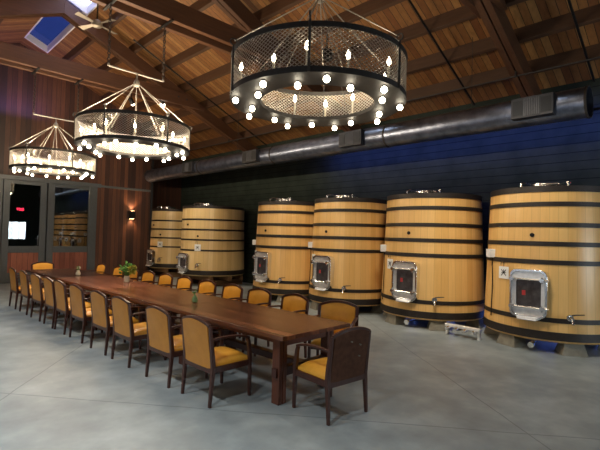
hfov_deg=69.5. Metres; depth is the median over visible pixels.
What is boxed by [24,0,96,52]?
window
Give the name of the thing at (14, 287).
armchair
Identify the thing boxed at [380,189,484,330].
tank
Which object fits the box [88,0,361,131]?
roof truss
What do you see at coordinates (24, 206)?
door
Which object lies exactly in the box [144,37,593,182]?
air duct
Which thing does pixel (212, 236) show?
tank
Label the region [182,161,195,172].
register
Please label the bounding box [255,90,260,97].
bulb
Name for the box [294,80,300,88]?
bulb
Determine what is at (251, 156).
register
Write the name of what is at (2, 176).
trim
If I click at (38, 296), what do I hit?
armchair
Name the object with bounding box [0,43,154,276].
wall
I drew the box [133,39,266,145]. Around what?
conduit
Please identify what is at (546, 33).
ceiling
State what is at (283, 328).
dining table
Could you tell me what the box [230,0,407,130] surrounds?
ring chandelier
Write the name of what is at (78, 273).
bud vase
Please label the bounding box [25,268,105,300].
dining table
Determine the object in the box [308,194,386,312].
tank
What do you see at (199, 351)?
armchair
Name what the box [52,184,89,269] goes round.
window
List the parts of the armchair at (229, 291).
backrest, rail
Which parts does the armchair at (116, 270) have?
backrest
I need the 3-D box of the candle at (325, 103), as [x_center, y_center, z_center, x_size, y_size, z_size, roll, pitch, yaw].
[0.327,-1.468,5.604,0.060,0.311,0.060,0,-2,45]
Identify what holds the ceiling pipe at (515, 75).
attached to the roof truss at (190, 23)
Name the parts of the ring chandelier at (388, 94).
rod, rod, rod, rod, rod, rod, rod, rod, rod, rod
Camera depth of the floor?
4.78 m
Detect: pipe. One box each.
[190,56,599,150]
[445,323,481,340]
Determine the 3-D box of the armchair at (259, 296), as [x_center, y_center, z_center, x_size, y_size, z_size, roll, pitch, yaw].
[-0.845,1.482,6.935,0.594,0.907,0.612,0,-2,42]
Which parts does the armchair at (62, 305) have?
leg, seat frame, leg, seat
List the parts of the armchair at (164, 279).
backrest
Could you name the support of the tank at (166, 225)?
on the floor
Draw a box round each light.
[128,94,134,105]
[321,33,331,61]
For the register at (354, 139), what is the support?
attached to the air duct
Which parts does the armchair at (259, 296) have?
backrest, rail, leg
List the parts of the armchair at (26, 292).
leg, leg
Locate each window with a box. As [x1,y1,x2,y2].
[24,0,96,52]
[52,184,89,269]
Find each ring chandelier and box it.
[8,67,97,178]
[73,0,191,161]
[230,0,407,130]
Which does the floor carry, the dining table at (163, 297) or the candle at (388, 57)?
the dining table at (163, 297)
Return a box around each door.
[0,179,2,242]
[0,179,47,283]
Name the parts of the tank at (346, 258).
door frame, glass, manway door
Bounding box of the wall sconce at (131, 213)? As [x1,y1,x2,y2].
[128,211,135,218]
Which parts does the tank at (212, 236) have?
door frame, glass, manway door, sill, sill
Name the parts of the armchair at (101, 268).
backrest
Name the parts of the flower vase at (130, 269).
pot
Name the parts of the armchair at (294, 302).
backrest, rail, leg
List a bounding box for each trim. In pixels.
[0,174,150,191]
[44,183,97,271]
[148,133,154,269]
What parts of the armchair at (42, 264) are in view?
rail, backrest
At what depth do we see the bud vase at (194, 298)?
6.35 m
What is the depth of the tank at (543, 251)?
7.01 m
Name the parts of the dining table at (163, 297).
leg, leg, leg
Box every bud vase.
[76,266,80,275]
[192,290,197,302]
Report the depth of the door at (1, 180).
13.83 m
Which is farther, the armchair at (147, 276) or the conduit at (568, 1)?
the armchair at (147, 276)
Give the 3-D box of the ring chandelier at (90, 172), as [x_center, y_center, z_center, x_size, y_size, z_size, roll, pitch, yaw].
[-6.196,-2.528,10.977,1.959,2.521,1.908,0,-2,45]
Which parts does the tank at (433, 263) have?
door frame, glass, manway door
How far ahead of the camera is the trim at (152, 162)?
17.39 m
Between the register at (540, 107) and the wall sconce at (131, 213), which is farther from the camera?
the wall sconce at (131, 213)
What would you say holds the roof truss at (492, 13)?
attached to the ceiling
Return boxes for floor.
[0,275,599,449]
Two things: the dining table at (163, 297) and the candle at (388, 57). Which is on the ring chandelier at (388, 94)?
the candle at (388, 57)
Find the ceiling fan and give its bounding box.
[75,4,116,33]
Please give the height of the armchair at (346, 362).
0.907 m
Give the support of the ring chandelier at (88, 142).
hanging from the roof truss at (190, 23)
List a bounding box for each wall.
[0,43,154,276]
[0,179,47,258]
[153,147,181,208]
[181,78,599,318]
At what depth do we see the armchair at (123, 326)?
5.79 m
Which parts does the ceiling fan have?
blade, blade, motor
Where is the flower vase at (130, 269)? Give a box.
[119,261,137,281]
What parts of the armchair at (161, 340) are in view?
leg, rail, seat frame, leg, seat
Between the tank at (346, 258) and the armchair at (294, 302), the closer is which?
the armchair at (294, 302)
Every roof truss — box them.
[0,0,257,150]
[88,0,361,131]
[459,0,541,97]
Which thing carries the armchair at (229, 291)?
on the floor
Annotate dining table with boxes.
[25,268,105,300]
[56,275,155,329]
[100,285,230,357]
[167,300,349,405]
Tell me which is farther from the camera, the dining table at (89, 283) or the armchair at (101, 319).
the dining table at (89, 283)
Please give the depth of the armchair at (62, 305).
7.46 m
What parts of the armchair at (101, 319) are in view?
leg, rail, leg, seat frame, seat, leg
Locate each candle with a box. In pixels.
[293,95,296,114]
[305,40,307,65]
[324,100,326,115]
[351,94,354,112]
[387,57,390,77]
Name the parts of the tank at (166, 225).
manway door, sill, sill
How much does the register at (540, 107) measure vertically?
0.340 m
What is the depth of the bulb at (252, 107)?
4.82 m
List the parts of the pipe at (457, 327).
rail, leg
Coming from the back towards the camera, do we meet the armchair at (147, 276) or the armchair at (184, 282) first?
the armchair at (147, 276)
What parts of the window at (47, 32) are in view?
dark pane, clear pane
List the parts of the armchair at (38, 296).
leg, leg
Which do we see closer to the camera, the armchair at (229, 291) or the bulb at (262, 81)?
the bulb at (262, 81)
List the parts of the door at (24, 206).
wood panel, pane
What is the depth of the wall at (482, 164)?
10.95 m
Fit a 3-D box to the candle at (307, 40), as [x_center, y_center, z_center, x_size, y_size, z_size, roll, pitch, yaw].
[0.062,-1.517,3.906,0.060,0.311,0.060,0,-2,45]
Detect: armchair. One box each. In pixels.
[9,267,42,308]
[19,270,47,314]
[30,261,53,284]
[30,273,69,321]
[43,277,82,328]
[54,280,96,334]
[69,284,111,343]
[83,263,105,289]
[90,266,123,302]
[90,290,141,355]
[111,296,166,367]
[115,269,138,304]
[130,270,154,303]
[133,273,172,316]
[145,306,207,387]
[165,276,192,319]
[181,315,251,407]
[186,280,216,295]
[210,284,242,338]
[222,288,271,352]
[254,293,308,357]
[292,326,370,425]
[307,300,358,357]
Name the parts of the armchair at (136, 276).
backrest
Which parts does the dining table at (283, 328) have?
leg, leg, leg, leg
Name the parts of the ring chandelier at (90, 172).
chain, chain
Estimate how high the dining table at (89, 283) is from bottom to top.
0.760 m
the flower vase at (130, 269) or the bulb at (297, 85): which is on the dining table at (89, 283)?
the flower vase at (130, 269)
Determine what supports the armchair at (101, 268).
on the floor
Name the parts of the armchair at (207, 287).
backrest, rail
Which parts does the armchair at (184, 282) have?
backrest, rail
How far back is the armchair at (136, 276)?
10.17 m
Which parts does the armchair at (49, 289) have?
leg, leg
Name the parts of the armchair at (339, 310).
leg, seat, leg, backrest, rail, armrest, leg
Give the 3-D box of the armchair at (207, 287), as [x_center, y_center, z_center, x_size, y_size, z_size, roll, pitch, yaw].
[-1.929,1.479,7.976,0.594,0.907,0.612,0,-2,43]
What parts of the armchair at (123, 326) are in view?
leg, rail, seat frame, leg, armrest, seat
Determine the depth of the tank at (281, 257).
11.58 m
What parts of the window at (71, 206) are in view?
wood panel, pane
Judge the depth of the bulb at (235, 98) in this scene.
4.53 m
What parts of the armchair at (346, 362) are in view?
leg, armrest, seat, leg, seat frame, rail, leg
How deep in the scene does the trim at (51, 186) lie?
15.69 m
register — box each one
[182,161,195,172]
[242,149,259,163]
[339,129,364,148]
[511,92,555,120]
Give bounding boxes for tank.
[145,206,182,276]
[175,203,244,285]
[252,198,314,302]
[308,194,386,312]
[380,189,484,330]
[483,181,599,356]
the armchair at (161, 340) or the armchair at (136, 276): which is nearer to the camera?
the armchair at (161, 340)
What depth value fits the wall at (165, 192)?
19.07 m
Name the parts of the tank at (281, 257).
door frame, glass, manway door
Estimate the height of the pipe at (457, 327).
0.200 m
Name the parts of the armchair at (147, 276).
backrest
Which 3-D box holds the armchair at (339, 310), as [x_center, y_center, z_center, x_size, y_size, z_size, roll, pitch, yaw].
[0.451,1.487,5.724,0.594,0.907,0.612,1,-1,16]
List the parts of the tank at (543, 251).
glass, door frame, manway door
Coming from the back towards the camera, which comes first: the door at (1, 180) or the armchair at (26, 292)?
the door at (1, 180)
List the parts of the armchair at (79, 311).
leg, rail, leg, seat frame, seat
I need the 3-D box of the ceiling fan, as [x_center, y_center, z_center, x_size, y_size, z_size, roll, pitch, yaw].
[-4.346,-4.963,9.315,0.798,1.440,0.798,2,-2,-20]
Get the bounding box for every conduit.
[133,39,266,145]
[408,0,474,104]
[567,0,594,81]
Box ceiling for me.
[0,0,599,160]
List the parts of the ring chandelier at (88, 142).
rod, chain, hanger plate, rod, rod, rod, rod, chain, hanger plate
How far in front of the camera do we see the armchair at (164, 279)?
9.22 m
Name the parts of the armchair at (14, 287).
leg, leg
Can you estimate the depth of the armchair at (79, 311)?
6.92 m
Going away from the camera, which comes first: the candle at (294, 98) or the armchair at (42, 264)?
the candle at (294, 98)
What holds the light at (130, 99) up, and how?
attached to the roof truss at (11, 55)
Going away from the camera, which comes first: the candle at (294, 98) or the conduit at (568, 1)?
the candle at (294, 98)
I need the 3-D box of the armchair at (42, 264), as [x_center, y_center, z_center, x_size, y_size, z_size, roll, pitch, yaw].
[-6.783,1.439,11.530,0.612,0.907,0.594,0,-2,42]
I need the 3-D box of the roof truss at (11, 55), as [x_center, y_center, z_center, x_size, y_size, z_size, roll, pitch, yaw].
[-6.097,-4.128,11.016,0.520,3.210,13.240,0,-2,45]
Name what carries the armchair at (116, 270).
on the floor
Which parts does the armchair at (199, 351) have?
leg, rail, leg, seat frame, leg, seat, armrest, leg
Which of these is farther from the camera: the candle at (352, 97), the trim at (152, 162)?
the trim at (152, 162)

